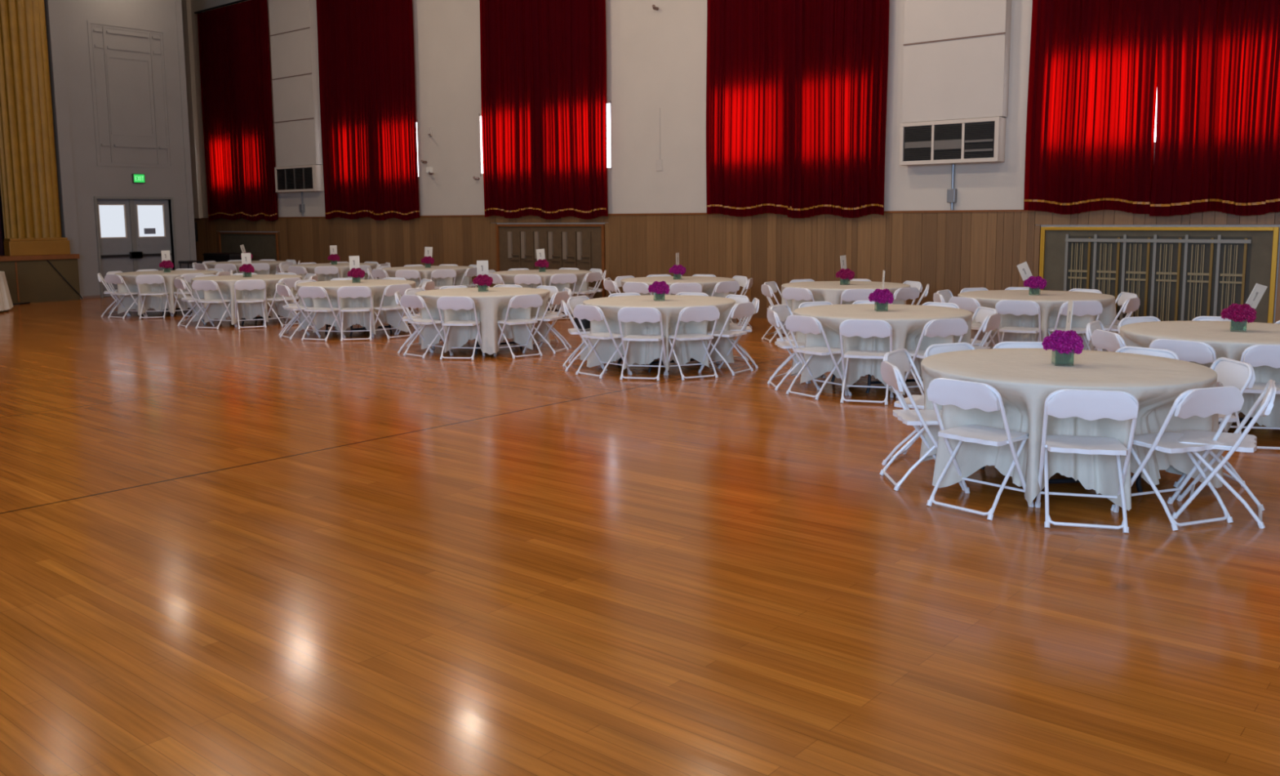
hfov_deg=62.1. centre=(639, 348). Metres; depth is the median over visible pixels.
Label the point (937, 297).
folding chair
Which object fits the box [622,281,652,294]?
folding chair
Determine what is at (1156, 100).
window
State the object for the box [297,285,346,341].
folding chair
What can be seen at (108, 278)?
folding chair
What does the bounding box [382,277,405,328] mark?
folding chair
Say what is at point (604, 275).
folding chair
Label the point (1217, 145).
curtain
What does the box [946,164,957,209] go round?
conduit
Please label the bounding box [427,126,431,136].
wall bracket
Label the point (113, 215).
door
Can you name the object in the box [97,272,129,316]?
folding chair
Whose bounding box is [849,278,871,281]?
folding chair
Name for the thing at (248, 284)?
folding chair
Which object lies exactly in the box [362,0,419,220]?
curtain
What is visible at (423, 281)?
folding chair
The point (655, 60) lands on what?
wall
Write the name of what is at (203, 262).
folding chair
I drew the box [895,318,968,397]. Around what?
folding chair
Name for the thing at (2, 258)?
trim
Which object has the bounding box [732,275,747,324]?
folding chair
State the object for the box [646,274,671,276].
folding chair
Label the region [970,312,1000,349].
folding chair
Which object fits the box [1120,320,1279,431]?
tablecloth
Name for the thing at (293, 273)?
folding chair
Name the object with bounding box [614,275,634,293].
folding chair
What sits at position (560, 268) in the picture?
folding chair
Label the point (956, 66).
chase
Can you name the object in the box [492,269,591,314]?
tablecloth
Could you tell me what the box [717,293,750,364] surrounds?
folding chair
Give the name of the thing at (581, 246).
radiator grille
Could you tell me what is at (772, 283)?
folding chair
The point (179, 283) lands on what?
folding chair
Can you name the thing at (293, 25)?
chase
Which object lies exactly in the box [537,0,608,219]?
curtain
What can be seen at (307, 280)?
folding chair
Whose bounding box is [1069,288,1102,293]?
folding chair
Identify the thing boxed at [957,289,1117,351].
tablecloth
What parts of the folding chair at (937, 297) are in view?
backrest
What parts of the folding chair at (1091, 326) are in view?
backrest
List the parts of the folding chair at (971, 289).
backrest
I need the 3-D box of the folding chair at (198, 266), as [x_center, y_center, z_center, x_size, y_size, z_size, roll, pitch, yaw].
[-9.454,-1.486,23.420,0.475,0.782,0.471,5,9,40]
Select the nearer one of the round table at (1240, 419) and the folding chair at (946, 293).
the round table at (1240, 419)
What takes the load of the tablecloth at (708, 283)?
on the round table
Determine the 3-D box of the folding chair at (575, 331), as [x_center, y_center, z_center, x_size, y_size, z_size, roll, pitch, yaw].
[-0.651,-0.155,12.132,0.471,0.782,0.475,-1,7,-8]
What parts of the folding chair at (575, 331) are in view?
backrest, leg, seat, leg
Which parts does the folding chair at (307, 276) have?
backrest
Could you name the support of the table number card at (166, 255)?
on the tablecloth at (157, 302)
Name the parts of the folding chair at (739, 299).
seat, backrest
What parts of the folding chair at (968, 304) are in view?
backrest, seat, leg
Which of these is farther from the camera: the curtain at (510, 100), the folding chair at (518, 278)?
the curtain at (510, 100)
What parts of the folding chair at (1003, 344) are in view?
backrest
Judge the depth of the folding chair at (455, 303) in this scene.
12.95 m
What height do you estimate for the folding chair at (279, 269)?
0.782 m
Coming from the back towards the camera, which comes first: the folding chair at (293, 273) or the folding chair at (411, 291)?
the folding chair at (293, 273)
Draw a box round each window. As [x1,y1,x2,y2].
[416,120,418,178]
[479,100,611,176]
[1154,100,1156,146]
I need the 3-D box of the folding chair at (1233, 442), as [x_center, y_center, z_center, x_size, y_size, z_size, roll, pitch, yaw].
[3.322,0.568,6.058,0.471,0.782,0.475,4,8,30]
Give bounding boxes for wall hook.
[652,4,658,10]
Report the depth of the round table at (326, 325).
15.95 m
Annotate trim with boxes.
[0,253,79,261]
[14,261,19,301]
[46,0,83,298]
[87,20,173,168]
[93,196,177,297]
[128,199,142,271]
[174,0,196,268]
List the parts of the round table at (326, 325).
leg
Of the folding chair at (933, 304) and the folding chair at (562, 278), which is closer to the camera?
the folding chair at (933, 304)
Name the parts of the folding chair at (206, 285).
backrest, leg, seat, leg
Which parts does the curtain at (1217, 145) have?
gold trim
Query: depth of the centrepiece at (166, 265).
19.61 m
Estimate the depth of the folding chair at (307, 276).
18.56 m
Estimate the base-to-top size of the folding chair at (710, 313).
0.782 m
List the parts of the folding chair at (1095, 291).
backrest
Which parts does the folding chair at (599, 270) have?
backrest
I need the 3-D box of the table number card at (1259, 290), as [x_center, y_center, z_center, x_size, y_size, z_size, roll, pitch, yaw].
[5.004,-0.339,8.657,0.200,0.389,0.110,0,7,2]
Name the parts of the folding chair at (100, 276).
seat, leg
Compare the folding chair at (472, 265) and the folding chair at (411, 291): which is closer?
the folding chair at (411, 291)
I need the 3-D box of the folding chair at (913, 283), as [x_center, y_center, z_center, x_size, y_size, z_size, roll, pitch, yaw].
[3.677,-0.556,15.096,0.471,0.782,0.475,-3,7,-19]
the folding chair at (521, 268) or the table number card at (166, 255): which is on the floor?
the folding chair at (521, 268)
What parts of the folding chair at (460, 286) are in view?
backrest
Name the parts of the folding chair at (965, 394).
backrest, seat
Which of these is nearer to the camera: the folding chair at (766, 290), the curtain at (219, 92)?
the folding chair at (766, 290)
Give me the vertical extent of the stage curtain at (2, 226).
7.600 m
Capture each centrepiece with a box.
[159,260,173,272]
[239,263,254,277]
[327,253,339,264]
[346,267,364,283]
[421,256,434,267]
[472,274,493,291]
[534,258,549,271]
[648,280,669,300]
[669,264,685,279]
[835,268,854,284]
[868,288,893,311]
[1023,275,1046,295]
[1041,329,1084,365]
[1220,302,1256,331]
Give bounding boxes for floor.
[0,295,1279,775]
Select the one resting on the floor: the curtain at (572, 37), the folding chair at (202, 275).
the folding chair at (202, 275)
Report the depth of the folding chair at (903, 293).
13.83 m
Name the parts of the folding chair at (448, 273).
seat, backrest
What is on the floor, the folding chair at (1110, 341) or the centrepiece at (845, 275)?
the folding chair at (1110, 341)
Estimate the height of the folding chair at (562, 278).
0.782 m
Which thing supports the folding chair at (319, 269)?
on the floor
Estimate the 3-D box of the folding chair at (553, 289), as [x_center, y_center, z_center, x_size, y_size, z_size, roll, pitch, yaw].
[-1.428,-0.457,14.620,0.475,0.782,0.471,6,10,43]
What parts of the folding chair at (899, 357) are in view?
backrest, seat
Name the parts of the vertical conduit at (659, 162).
plate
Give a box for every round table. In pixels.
[149,307,190,315]
[217,315,279,324]
[324,323,392,336]
[473,338,523,353]
[617,355,701,372]
[831,373,922,393]
[980,466,1143,497]
[1218,417,1252,424]
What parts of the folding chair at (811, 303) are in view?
backrest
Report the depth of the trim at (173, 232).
24.15 m
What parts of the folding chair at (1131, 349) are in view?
backrest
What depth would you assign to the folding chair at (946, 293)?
13.31 m
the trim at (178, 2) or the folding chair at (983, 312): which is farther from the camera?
the trim at (178, 2)
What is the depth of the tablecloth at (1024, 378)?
6.44 m
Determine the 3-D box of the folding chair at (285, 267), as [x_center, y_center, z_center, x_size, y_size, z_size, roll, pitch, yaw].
[-7.337,-1.405,22.634,0.471,0.782,0.475,1,7,10]
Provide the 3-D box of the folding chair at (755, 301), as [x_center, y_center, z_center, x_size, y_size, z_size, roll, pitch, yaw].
[1.119,-0.181,12.236,0.471,0.782,0.475,0,7,1]
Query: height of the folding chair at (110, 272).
0.782 m
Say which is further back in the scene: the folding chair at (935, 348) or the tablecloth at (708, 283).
the tablecloth at (708, 283)
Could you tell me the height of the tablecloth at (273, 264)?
0.715 m
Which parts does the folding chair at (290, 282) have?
seat, backrest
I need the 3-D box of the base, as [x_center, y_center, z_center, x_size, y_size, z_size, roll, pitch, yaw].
[-20.448,-0.929,19.095,7.150,0.900,16.960,5,9,40]
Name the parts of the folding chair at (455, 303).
leg, backrest, seat, leg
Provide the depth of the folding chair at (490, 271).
19.33 m
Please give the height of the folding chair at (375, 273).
0.782 m
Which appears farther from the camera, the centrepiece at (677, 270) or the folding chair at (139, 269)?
the folding chair at (139, 269)
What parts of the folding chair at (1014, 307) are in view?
backrest, seat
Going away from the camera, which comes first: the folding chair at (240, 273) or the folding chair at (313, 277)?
the folding chair at (313, 277)
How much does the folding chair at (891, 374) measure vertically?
0.782 m
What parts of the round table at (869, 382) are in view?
leg, leg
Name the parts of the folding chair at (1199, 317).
backrest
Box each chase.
[268,0,322,166]
[902,0,1011,123]
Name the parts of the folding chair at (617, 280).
backrest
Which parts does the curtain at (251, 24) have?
gold trim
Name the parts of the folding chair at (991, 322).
seat, backrest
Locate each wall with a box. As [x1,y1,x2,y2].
[44,0,191,296]
[181,0,1279,323]
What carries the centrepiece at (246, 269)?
on the tablecloth at (248, 310)
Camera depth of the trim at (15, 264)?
22.30 m
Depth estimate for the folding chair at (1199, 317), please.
9.69 m
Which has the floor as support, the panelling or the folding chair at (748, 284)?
the folding chair at (748, 284)
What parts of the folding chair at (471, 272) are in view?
seat, backrest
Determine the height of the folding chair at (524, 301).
0.782 m
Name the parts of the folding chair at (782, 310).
backrest, seat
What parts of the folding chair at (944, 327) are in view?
leg, seat, backrest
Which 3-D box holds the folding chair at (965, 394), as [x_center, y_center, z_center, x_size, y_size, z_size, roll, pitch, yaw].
[2.006,0.552,6.264,0.471,0.782,0.475,-7,9,-40]
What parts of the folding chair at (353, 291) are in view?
leg, backrest, seat, leg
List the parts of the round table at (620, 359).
leg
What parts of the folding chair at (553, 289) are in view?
backrest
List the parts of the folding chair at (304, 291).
backrest, leg, seat, leg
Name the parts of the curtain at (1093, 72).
gold trim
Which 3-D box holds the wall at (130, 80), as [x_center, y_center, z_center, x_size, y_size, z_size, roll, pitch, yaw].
[-13.394,-5.649,25.425,4.600,8.600,2.940,5,9,40]
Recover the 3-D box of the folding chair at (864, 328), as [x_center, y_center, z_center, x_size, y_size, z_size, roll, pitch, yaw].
[2.111,0.102,9.889,0.475,0.782,0.471,2,7,18]
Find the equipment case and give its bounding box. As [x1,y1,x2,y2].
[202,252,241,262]
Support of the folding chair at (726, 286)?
on the floor
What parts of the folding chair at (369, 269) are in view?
backrest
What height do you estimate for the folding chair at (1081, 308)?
0.782 m
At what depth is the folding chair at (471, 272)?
20.15 m
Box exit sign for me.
[131,173,145,182]
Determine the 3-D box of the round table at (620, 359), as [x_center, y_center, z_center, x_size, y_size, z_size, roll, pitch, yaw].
[0.223,-0.167,12.273,1.720,0.755,1.720,-4,8,-27]
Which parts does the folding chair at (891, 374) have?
backrest, seat, leg, leg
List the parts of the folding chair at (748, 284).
backrest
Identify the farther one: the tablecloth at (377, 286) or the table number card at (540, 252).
the table number card at (540, 252)
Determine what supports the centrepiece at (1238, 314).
on the tablecloth at (1225, 343)
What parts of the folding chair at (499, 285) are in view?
backrest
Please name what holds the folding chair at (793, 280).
on the floor
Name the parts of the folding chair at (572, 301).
backrest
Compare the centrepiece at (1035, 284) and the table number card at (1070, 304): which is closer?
the table number card at (1070, 304)
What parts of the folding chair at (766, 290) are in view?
backrest, leg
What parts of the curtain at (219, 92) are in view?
gold trim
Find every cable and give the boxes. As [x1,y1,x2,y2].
[13,302,30,305]
[46,259,82,299]
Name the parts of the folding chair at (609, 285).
backrest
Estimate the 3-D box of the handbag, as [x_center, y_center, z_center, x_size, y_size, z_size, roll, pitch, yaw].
[-0.639,-0.352,12.109,0.230,0.257,0.230,1,7,10]
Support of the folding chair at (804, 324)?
on the floor
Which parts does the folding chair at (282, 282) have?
leg, seat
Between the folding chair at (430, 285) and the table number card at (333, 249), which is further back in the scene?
the table number card at (333, 249)
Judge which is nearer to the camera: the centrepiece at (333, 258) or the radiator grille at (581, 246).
the radiator grille at (581, 246)
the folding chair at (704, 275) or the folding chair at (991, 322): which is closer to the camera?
the folding chair at (991, 322)
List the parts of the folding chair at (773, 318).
backrest, leg, seat, leg, leg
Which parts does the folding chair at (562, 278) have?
backrest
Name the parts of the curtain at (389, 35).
gold trim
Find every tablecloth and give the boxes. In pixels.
[0,271,13,311]
[114,270,217,315]
[191,274,302,324]
[205,260,288,274]
[290,262,377,280]
[295,279,418,334]
[382,265,473,287]
[415,287,550,354]
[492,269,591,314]
[579,294,735,370]
[620,275,737,323]
[778,280,910,335]
[790,303,972,395]
[919,347,1223,510]
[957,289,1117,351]
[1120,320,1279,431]
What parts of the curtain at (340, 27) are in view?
gold trim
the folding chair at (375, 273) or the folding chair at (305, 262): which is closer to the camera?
the folding chair at (375, 273)
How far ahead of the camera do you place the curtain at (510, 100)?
21.08 m
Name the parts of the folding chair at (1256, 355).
backrest, seat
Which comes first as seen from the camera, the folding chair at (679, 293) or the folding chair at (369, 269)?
the folding chair at (679, 293)
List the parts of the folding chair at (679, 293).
backrest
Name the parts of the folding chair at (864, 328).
leg, backrest, seat, leg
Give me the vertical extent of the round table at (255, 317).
0.755 m
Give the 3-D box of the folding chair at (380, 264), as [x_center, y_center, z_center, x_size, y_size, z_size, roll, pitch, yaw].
[-5.576,-1.382,22.335,0.471,0.782,0.475,1,7,13]
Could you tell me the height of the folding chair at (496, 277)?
0.782 m
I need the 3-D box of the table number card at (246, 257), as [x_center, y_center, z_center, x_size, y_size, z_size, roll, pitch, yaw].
[-6.622,-1.403,17.912,0.150,0.400,0.007,-2,7,-16]
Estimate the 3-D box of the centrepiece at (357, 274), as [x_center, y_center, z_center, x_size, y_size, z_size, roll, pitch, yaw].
[-4.272,-1.100,16.027,0.259,0.226,0.191,-5,8,-30]
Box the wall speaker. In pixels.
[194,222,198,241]
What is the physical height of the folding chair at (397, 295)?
0.782 m
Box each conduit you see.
[298,191,305,216]
[656,107,662,170]
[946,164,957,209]
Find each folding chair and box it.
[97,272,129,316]
[104,274,146,319]
[106,271,130,313]
[135,269,157,311]
[135,274,172,319]
[171,272,204,316]
[173,278,214,328]
[175,268,197,307]
[175,276,206,324]
[191,280,235,328]
[194,274,215,321]
[195,262,208,270]
[201,260,216,264]
[208,268,223,271]
[214,263,238,273]
[215,271,230,275]
[227,259,241,261]
[232,272,261,316]
[234,279,266,328]
[251,262,270,274]
[263,277,301,326]
[275,261,293,274]
[275,265,284,272]
[275,272,296,275]
[275,281,311,335]
[276,284,320,339]
[280,263,290,271]
[283,273,316,320]
[285,259,296,264]
[286,275,318,323]
[287,266,307,274]
[293,279,316,330]
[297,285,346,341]
[298,262,316,264]
[314,266,339,278]
[329,277,364,328]
[337,285,374,341]
[348,264,370,279]
[364,261,378,266]
[367,266,377,279]
[371,268,389,279]
[371,284,411,339]
[373,263,387,279]
[376,265,390,279]
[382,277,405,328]
[395,269,421,288]
[395,278,431,328]
[395,290,435,353]
[396,280,435,334]
[400,294,453,358]
[404,264,423,266]
[404,287,432,348]
[431,268,456,288]
[436,296,484,359]
[439,284,467,342]
[454,267,476,287]
[468,264,476,287]
[488,269,495,286]
[488,273,504,287]
[493,284,522,287]
[493,293,542,359]
[508,267,528,270]
[514,274,542,284]
[524,290,568,353]
[533,284,558,345]
[533,287,571,348]
[546,273,577,319]
[549,267,579,309]
[560,299,603,371]
[565,271,601,317]
[566,295,618,362]
[573,304,632,378]
[587,270,606,298]
[588,268,602,288]
[603,277,617,293]
[604,280,620,294]
[608,292,640,359]
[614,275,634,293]
[617,306,668,380]
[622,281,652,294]
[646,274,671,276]
[663,305,719,380]
[669,282,702,294]
[675,292,708,296]
[692,274,715,276]
[697,302,755,375]
[711,280,739,323]
[715,297,759,368]
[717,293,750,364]
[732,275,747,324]
[736,277,752,328]
[760,284,791,342]
[764,280,781,336]
[767,309,820,390]
[768,303,825,383]
[782,287,814,335]
[785,315,851,399]
[789,279,814,282]
[798,301,832,307]
[839,319,893,404]
[840,288,875,304]
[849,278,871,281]
[852,300,892,303]
[880,360,964,490]
[881,347,924,464]
[893,286,919,304]
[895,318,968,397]
[902,280,922,303]
[916,283,929,304]
[921,301,959,308]
[923,342,975,358]
[926,377,1034,519]
[933,292,972,323]
[936,288,953,302]
[947,296,999,346]
[960,287,988,293]
[970,306,997,346]
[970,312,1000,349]
[992,341,1043,348]
[995,299,1041,342]
[1004,286,1029,289]
[1035,388,1138,533]
[1047,300,1102,350]
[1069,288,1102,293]
[1085,320,1115,351]
[1091,328,1126,351]
[1093,297,1140,351]
[1110,385,1244,530]
[1115,291,1137,324]
[1115,346,1179,359]
[1117,315,1160,333]
[1149,338,1227,432]
[1171,379,1276,528]
[1173,356,1255,487]
[1191,315,1230,320]
[1222,344,1279,448]
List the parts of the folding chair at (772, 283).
backrest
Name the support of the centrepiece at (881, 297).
on the tablecloth at (908, 322)
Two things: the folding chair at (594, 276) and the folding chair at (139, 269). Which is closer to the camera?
the folding chair at (594, 276)
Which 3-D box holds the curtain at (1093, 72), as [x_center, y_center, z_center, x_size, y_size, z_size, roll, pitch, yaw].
[5.964,-4.506,13.928,1.689,5.460,0.111,5,9,39]
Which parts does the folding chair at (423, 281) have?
backrest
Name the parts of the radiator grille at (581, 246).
post, post, post, post, post, post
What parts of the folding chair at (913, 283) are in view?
backrest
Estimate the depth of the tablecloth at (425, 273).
20.28 m
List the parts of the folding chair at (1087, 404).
leg, seat, backrest, leg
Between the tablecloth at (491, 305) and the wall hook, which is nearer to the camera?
the tablecloth at (491, 305)
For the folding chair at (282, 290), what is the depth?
15.43 m
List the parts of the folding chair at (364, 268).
backrest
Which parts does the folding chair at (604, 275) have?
seat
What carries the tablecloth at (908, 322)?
on the round table at (869, 382)
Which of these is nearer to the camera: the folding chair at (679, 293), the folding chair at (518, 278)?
the folding chair at (679, 293)
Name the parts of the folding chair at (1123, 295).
backrest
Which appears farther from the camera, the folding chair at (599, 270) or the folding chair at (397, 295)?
the folding chair at (599, 270)
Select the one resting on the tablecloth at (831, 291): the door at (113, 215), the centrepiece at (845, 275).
the centrepiece at (845, 275)
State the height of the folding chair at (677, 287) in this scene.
0.782 m
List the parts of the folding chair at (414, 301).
backrest, seat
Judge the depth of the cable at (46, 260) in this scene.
23.00 m
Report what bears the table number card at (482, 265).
on the tablecloth at (491, 305)
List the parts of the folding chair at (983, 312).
seat, backrest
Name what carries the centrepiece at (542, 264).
on the tablecloth at (508, 276)
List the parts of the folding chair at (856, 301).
backrest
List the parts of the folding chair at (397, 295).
backrest, seat, leg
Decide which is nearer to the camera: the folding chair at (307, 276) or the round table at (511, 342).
the round table at (511, 342)
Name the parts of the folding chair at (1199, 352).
backrest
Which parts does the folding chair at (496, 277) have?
backrest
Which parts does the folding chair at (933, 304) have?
backrest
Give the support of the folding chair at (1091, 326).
on the floor
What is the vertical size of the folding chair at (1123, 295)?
0.782 m
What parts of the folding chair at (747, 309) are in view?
seat, backrest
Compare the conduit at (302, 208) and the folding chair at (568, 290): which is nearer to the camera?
the folding chair at (568, 290)
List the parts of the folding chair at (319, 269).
backrest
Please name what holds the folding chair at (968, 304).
on the floor
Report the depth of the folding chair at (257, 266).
23.16 m
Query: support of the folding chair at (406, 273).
on the floor
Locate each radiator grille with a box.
[217,231,279,260]
[495,223,605,298]
[1039,226,1279,334]
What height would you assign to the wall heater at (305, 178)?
0.620 m
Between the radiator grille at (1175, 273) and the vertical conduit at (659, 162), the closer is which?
the radiator grille at (1175, 273)
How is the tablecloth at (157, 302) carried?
on the round table at (162, 314)
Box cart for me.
[178,260,202,268]
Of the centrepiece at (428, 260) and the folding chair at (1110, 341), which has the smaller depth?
the folding chair at (1110, 341)
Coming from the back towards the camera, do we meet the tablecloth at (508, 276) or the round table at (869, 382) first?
the tablecloth at (508, 276)
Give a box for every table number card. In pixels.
[160,250,170,261]
[240,244,245,253]
[241,253,251,265]
[329,244,337,254]
[349,255,359,269]
[424,246,432,257]
[476,260,488,275]
[536,248,545,260]
[675,252,679,265]
[840,254,846,269]
[881,270,884,289]
[1016,261,1032,280]
[1065,299,1073,331]
[1245,283,1267,308]
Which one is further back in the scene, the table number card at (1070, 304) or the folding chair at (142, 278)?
the folding chair at (142, 278)
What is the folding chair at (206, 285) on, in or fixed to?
on the floor
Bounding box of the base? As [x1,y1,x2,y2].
[0,258,80,303]
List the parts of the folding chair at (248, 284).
leg, seat, backrest, leg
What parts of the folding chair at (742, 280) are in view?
backrest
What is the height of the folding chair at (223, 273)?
0.782 m
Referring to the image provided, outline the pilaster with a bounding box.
[0,0,70,256]
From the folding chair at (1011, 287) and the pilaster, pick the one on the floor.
the folding chair at (1011, 287)
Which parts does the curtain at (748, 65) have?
gold trim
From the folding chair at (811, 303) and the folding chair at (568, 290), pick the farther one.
the folding chair at (568, 290)
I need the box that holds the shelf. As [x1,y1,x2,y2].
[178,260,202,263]
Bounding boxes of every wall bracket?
[426,166,433,174]
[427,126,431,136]
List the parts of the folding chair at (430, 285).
backrest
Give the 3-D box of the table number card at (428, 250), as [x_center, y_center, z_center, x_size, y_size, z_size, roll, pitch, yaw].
[-4.130,-1.782,20.797,0.163,0.404,0.010,-3,8,-21]
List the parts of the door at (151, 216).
glass pane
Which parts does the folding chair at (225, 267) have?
backrest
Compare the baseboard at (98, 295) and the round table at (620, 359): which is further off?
the baseboard at (98, 295)
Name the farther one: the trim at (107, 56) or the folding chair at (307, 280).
the trim at (107, 56)
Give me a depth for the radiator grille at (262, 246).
27.93 m
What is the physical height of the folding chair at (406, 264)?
0.782 m
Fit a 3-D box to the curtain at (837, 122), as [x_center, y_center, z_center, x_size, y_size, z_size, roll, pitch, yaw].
[3.046,-4.769,16.361,1.726,5.490,0.117,5,9,40]
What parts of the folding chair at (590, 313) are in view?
backrest, seat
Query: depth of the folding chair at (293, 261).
24.82 m
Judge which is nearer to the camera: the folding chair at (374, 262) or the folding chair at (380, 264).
the folding chair at (380, 264)
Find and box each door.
[97,199,133,296]
[133,199,172,270]
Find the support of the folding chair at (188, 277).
on the floor
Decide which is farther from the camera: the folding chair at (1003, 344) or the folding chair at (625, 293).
the folding chair at (625, 293)
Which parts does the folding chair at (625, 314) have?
leg, backrest, seat, leg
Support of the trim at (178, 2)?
attached to the wall at (130, 80)
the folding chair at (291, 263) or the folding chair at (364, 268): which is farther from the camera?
the folding chair at (291, 263)
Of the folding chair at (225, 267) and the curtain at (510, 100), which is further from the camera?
the folding chair at (225, 267)
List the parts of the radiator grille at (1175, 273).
post, post, post, post, rail, panel, post, post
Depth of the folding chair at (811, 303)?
11.66 m
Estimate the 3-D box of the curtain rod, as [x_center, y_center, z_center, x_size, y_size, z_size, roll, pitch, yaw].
[-10.451,-8.815,27.284,3.590,0.050,0.183,5,9,40]
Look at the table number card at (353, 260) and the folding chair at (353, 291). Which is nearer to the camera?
the folding chair at (353, 291)
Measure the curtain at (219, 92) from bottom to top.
5.460 m
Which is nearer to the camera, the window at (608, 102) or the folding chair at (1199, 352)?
the folding chair at (1199, 352)
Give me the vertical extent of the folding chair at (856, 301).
0.782 m
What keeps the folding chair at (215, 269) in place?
on the floor
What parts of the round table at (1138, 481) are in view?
leg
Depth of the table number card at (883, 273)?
10.74 m
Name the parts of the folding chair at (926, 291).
backrest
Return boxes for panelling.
[194,210,1279,322]
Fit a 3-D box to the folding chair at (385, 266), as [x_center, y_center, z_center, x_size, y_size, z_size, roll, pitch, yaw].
[-4.929,-1.243,21.174,0.471,0.782,0.475,3,8,28]
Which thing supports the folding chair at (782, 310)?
on the floor
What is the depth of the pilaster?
22.27 m
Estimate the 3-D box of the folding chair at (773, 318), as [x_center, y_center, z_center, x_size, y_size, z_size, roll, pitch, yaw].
[1.542,0.004,10.710,0.471,0.782,0.475,-1,7,-4]
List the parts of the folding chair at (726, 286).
backrest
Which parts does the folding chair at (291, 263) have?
backrest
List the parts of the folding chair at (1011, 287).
backrest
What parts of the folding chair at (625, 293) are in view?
backrest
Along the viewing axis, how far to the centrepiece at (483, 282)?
13.89 m
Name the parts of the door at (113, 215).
glass pane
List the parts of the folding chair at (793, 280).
backrest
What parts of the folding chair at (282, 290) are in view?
backrest, seat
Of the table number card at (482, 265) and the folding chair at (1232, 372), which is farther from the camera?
the table number card at (482, 265)
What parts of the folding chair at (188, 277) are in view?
seat, backrest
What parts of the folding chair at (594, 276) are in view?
seat, backrest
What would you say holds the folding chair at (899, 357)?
on the floor
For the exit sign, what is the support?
attached to the wall at (130, 80)
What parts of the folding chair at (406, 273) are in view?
backrest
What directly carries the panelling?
attached to the wall at (655, 60)
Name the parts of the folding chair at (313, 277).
backrest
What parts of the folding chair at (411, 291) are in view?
backrest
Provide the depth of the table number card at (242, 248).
24.09 m
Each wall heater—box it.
[274,164,324,192]
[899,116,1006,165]
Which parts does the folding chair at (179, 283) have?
backrest, seat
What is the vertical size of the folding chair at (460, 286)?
0.782 m
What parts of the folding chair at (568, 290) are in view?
leg, seat, backrest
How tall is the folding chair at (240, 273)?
0.782 m
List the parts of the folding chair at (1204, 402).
leg, seat, leg, backrest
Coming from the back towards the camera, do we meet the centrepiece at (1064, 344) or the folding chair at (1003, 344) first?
the folding chair at (1003, 344)
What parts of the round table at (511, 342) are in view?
leg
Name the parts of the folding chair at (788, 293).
backrest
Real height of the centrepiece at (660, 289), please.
0.226 m
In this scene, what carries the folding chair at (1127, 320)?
on the floor
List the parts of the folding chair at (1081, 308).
seat, backrest, leg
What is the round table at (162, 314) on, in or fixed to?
on the floor
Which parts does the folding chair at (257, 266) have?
backrest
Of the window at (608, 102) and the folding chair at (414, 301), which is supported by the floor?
the folding chair at (414, 301)
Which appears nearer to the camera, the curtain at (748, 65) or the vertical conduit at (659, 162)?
the curtain at (748, 65)
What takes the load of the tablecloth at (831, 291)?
on the round table
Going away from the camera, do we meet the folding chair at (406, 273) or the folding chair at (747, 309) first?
the folding chair at (747, 309)
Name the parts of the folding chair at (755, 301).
leg, seat, backrest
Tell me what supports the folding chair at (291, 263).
on the floor
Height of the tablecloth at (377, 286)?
0.718 m
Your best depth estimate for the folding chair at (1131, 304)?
11.84 m
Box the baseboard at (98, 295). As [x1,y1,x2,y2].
[83,294,100,298]
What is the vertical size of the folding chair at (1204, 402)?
0.782 m
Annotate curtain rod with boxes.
[194,0,248,13]
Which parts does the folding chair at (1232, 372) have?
leg, seat, backrest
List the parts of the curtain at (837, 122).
gold trim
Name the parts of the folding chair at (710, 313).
leg, seat, backrest, leg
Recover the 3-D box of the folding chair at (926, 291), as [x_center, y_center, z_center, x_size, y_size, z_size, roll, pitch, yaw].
[3.690,-0.483,14.507,0.471,0.782,0.475,2,7,16]
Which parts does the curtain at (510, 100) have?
gold trim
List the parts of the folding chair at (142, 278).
leg, leg, backrest, seat, leg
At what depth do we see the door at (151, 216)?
24.78 m
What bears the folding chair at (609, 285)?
on the floor
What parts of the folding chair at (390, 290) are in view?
seat, backrest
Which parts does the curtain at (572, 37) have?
gold trim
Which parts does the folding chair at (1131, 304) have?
seat, backrest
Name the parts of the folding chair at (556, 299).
leg, seat, leg, backrest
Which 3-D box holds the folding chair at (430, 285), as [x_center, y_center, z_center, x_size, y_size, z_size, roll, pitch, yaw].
[-3.365,-0.611,15.981,0.471,0.782,0.475,1,7,9]
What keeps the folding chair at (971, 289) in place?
on the floor
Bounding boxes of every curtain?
[0,185,4,255]
[197,4,244,220]
[232,0,278,221]
[315,0,373,219]
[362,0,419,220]
[479,0,542,217]
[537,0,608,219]
[706,0,793,216]
[787,0,888,217]
[1023,0,1159,214]
[1149,0,1279,216]
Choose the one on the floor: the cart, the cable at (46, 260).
the cart
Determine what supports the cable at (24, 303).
on the floor
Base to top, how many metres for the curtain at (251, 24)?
5.490 m
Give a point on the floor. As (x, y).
(228, 549)
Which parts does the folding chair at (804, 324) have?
backrest, leg, seat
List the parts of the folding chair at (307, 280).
backrest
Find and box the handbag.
[573,317,590,328]
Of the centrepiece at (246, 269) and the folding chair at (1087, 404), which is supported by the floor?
the folding chair at (1087, 404)
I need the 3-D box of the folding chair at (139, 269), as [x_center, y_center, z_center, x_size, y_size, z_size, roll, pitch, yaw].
[-9.345,-1.112,20.396,0.475,0.782,0.471,-7,10,-44]
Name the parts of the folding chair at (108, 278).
backrest, seat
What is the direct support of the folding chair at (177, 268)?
on the floor

